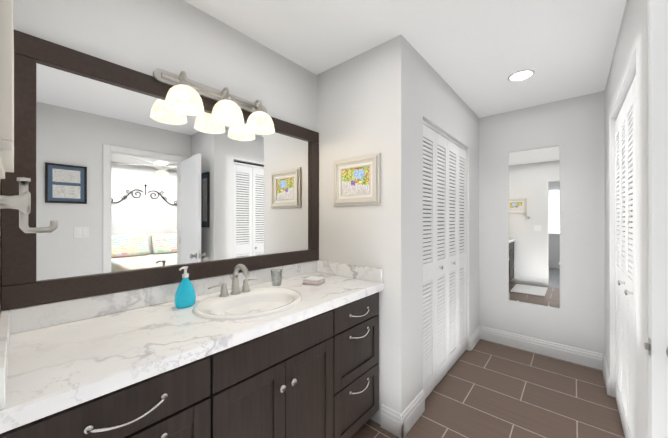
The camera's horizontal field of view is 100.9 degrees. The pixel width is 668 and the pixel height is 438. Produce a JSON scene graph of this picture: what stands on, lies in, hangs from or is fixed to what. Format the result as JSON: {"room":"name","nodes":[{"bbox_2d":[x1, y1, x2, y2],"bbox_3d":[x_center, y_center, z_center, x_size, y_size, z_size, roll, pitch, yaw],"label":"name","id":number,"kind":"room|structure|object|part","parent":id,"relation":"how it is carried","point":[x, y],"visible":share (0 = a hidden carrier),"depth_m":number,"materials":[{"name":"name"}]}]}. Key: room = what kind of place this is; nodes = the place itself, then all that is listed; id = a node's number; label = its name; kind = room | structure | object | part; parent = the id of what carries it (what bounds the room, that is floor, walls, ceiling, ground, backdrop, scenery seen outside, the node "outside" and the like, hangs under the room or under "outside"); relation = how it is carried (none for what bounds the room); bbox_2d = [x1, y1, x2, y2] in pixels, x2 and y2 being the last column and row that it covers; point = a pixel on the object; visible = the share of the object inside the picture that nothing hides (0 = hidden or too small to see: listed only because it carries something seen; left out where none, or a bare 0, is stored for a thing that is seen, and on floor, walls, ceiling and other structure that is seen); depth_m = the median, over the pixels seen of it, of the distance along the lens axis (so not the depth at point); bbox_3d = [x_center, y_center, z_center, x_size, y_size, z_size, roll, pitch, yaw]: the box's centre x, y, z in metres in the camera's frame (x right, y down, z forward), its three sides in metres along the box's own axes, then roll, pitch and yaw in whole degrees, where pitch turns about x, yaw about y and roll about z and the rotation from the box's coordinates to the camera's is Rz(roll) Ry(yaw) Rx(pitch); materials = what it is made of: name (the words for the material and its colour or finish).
{"room":"bathroom","nodes":[
{"label":"bathroom","id":0,"kind":"room"},
{"bbox_2d":[0,0,316,313],"bbox_3d":[-0.934,0.100,1.300,0.100,2.440,6.190,0,0,41],"label":"wall","id":1,"kind":"structure","parent":0,"point":[149,37],"depth_m":1.39,"materials":[{"name":"white paint"}]},
{"bbox_2d":[0,309,11,411],"bbox_3d":[-0.924,0.361,0.767,0.572,0.087,0.020,0,0,41],"label":"backsplash","id":2,"kind":"structure","parent":1,"relation":"attached to","point":[6,316],"depth_m":0.69,"materials":[{"name":"white stone"}]},
{"bbox_2d":[1,260,315,335],"bbox_3d":[-0.641,0.361,1.544,0.020,0.087,1.564,0,0,41],"label":"backsplash","id":3,"kind":"structure","parent":1,"relation":"attached to","point":[33,318],"depth_m":1.17,"materials":[{"name":"white stone"}]},
{"bbox_2d":[1,29,318,309],"bbox_3d":[-0.638,-0.175,1.541,0.030,0.979,1.562,0,0,41],"label":"vanity mirror","id":4,"kind":"object","parent":1,"relation":"attached to","point":[134,183],"visible":0.83,"depth_m":1.23,"materials":[{"name":"brown wood"}]},
{"bbox_2d":[153,68,274,134],"bbox_3d":[-0.588,-0.616,1.471,0.198,0.192,0.622,0,0,41],"label":"sconce","id":5,"kind":"object","parent":1,"relation":"attached to","point":[184,94],"visible":1,"depth_m":1.41,"materials":[{"name":"white glass"}]},
{"bbox_2d":[316,260,383,283],"bbox_3d":[0.089,0.361,1.933,0.572,0.087,0.020,0,0,41],"label":"backsplash","id":6,"kind":"structure","parent":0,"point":[354,272],"depth_m":1.89,"materials":[{"name":"white stone"}]},
{"bbox_2d":[317,35,408,424],"bbox_3d":[0.157,0.100,1.932,0.720,2.440,0.136,0,0,41],"label":"wall","id":7,"kind":"structure","parent":0,"point":[362,103],"depth_m":1.78,"materials":[{"name":"white paint"}]},
{"bbox_3d":[0.143,-0.259,1.876,0.384,0.327,0.034,0,0,41],"label":"picture of garden","id":8,"kind":"part","parent":7,"relation":"part of","materials":[{"name":"multicoloured paper"}]},
{"bbox_2d":[381,404,403,437],"bbox_3d":[0.357,1.249,1.704,0.151,0.140,0.016,0,0,41],"label":"baseboard","id":9,"kind":"structure","parent":7,"relation":"attached to","point":[390,420],"depth_m":1.70,"materials":[{"name":"white wood"}]},
{"bbox_2d":[184,0,626,117],"bbox_3d":[1.435,-1.170,-0.089,5.500,0.100,7.400,0,0,41],"label":"ceiling","id":10,"kind":"structure","parent":0,"point":[474,54],"depth_m":1.69,"materials":[{"name":"white paint"}]},
{"bbox_2d":[508,69,534,81],"bbox_3d":[1.455,-1.115,2.145,0.176,0.010,0.176,0,0,41],"label":"recessed light","id":11,"kind":"object","parent":10,"relation":"in","point":[524,74],"visible":0.98,"depth_m":2.14,"materials":[{"name":"white"}]},
{"bbox_2d":[409,43,422,403],"bbox_3d":[0.508,0.100,1.862,0.100,2.440,0.220,0,0,41],"label":"wall","id":12,"kind":"structure","parent":0,"point":[415,223],"depth_m":1.82,"materials":[{"name":"white paint"}]},
{"bbox_2d":[400,389,424,437],"bbox_3d":[0.512,1.249,1.779,0.016,0.140,0.331,0,0,41],"label":"baseboard","id":13,"kind":"structure","parent":12,"relation":"attached to","point":[413,411],"depth_m":1.76,"materials":[{"name":"white wood"}]},
{"bbox_2d":[423,120,466,398],"bbox_3d":[0.967,0.298,2.354,0.068,2.019,1.117,0,0,41],"label":"bifold closet door","id":14,"kind":"structure","parent":12,"relation":"attached to","point":[444,252],"depth_m":2.29,"materials":[{"name":"white wood"}]},
{"bbox_2d":[423,58,478,349],"bbox_3d":[1.077,0.100,2.517,0.100,2.440,1.515,0,0,41],"label":"wall","id":15,"kind":"structure","parent":0,"point":[472,237],"depth_m":2.77,"materials":[{"name":"white paint"}]},
{"bbox_2d":[469,326,480,350],"bbox_3d":[1.491,1.249,2.906,0.016,0.140,0.385,0,0,41],"label":"baseboard","id":16,"kind":"structure","parent":15,"relation":"attached to","point":[474,337],"depth_m":2.86,"materials":[{"name":"white wood"}]},
{"bbox_2d":[351,339,624,437],"bbox_3d":[0.846,1.370,1.501,2.525,0.100,3.552,0,0,41],"label":"floor","id":17,"kind":"structure","parent":0,"point":[485,389],"depth_m":1.99,"materials":[{"name":"brown tile"}]},
{"bbox_2d":[0,276,383,437],"bbox_3d":[-0.414,0.884,1.347,0.620,0.868,1.564,0,0,41],"label":"bathroom vanity","id":18,"kind":"object","parent":17,"relation":"on","point":[245,353],"depth_m":0.97,"materials":[{"name":"black"}]},
{"bbox_2d":[174,266,195,307],"bbox_3d":[-0.686,0.311,1.273,0.057,0.184,0.092,0,0,41],"label":"soap dispenser","id":19,"kind":"object","parent":18,"relation":"on","point":[185,295],"visible":1,"depth_m":1.26,"materials":[{"name":"teal plastic"}]},
{"bbox_2d":[208,264,259,295],"bbox_3d":[-0.486,0.315,1.434,0.157,0.163,0.281,0,0,41],"label":"faucet","id":20,"kind":"object","parent":18,"relation":"on","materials":[{"name":"silver metal"}]},
{"bbox_2d":[172,280,323,339],"bbox_3d":[-0.404,0.465,1.347,0.450,0.149,0.524,0,0,41],"label":"sink","id":21,"kind":"object","parent":18,"relation":"in","point":[235,313],"depth_m":1.31,"materials":[{"name":"white ceramic"}]},
{"bbox_2d":[271,269,281,285],"bbox_3d":[-0.352,0.358,1.689,0.069,0.092,0.069,0,0,41],"label":"tumbler","id":22,"kind":"object","parent":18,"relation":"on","point":[278,277],"visible":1,"depth_m":1.67,"materials":[{"name":"clear glass"}]},
{"bbox_2d":[302,276,325,285],"bbox_3d":[-0.124,0.387,1.722,0.110,0.034,0.110,0,0,23],"label":"coasters","id":23,"kind":"object","parent":18,"relation":"on","point":[314,281],"visible":1,"depth_m":1.69,"materials":[{"name":"pink"}]},
{"bbox_3d":[1.367,0.253,0.188,0.116,2.131,0.854,0,0,41],"label":"door frame","id":24,"kind":"structure","parent":17,"relation":"on","visible":0},
{"bbox_2d":[644,0,667,437],"bbox_3d":[1.285,0.285,0.683,0.692,2.046,0.172,0,0,41],"label":"bedroom door","id":25,"kind":"structure","parent":24,"relation":"attached to","point":[656,346],"depth_m":0.88,"materials":[{"name":"white wood"}]},
{"bbox_2d":[479,91,604,358],"bbox_3d":[2.019,0.100,2.768,1.195,2.440,0.100,0,0,41],"label":"wall","id":26,"kind":"structure","parent":0,"point":[573,128],"depth_m":2.59,"materials":[{"name":"white paint"}]},
{"bbox_2d":[508,146,560,307],"bbox_3d":[1.973,0.075,2.733,0.428,1.547,0.011,0,0,41],"label":"mirror","id":27,"kind":"object","parent":26,"relation":"attached to","point":[534,226],"visible":1,"depth_m":2.72,"materials":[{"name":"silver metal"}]},
{"bbox_2d":[480,326,601,369],"bbox_3d":[1.982,1.249,2.724,0.963,0.140,0.016,0,0,41],"label":"baseboard","id":28,"kind":"structure","parent":26,"relation":"attached to","point":[588,358],"depth_m":2.67,"materials":[{"name":"white wood"}]},
{"bbox_2d":[605,0,635,396],"bbox_3d":[1.879,0.100,1.771,0.100,2.440,1.590,0,0,41],"label":"wall","id":29,"kind":"structure","parent":0,"point":[610,240],"depth_m":2.04,"materials":[{"name":"white paint"}]},
{"bbox_2d":[602,354,609,394],"bbox_3d":[2.207,1.249,2.237,0.016,0.140,0.455,0,0,41],"label":"baseboard","id":30,"kind":"structure","parent":29,"relation":"attached to","point":[606,374],"depth_m":2.17,"materials":[{"name":"white wood"}]},
{"bbox_2d":[636,0,648,437],"bbox_3d":[1.277,0.100,1.078,0.100,2.440,0.245,0,0,41],"label":"wall","id":31,"kind":"structure","parent":0,"point":[642,214],"depth_m":1.09,"materials":[{"name":"white paint"}]},
{"bbox_2d":[615,75,635,437],"bbox_3d":[1.713,0.294,1.610,0.068,2.028,1.122,0,0,41],"label":"bifold closet door","id":32,"kind":"structure","parent":31,"relation":"attached to","point":[625,259],"depth_m":1.60,"materials":[{"name":"white wood"}]},
{"bbox_3d":[-0.770,0.100,0.552,1.130,2.440,0.100,0,0,41],"label":"wall","id":33,"kind":"structure","parent":0,"visible":0},
{"bbox_2d":[0,0,13,178],"bbox_3d":[-0.688,-0.260,0.570,0.360,0.320,0.032,0,0,41],"label":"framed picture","id":34,"kind":"object","parent":33,"relation":"attached to","point":[6,91],"visible":1,"depth_m":0.47,"materials":[{"name":"white"}]},
{"bbox_2d":[0,177,57,232],"bbox_3d":[-0.519,-0.024,0.459,0.067,0.097,0.088,0,0,41],"label":"robe hook","id":35,"kind":"object","parent":33,"relation":"attached to","point":[21,202],"visible":1,"depth_m":0.47,"materials":[{"name":"silver metal"}]}
]}

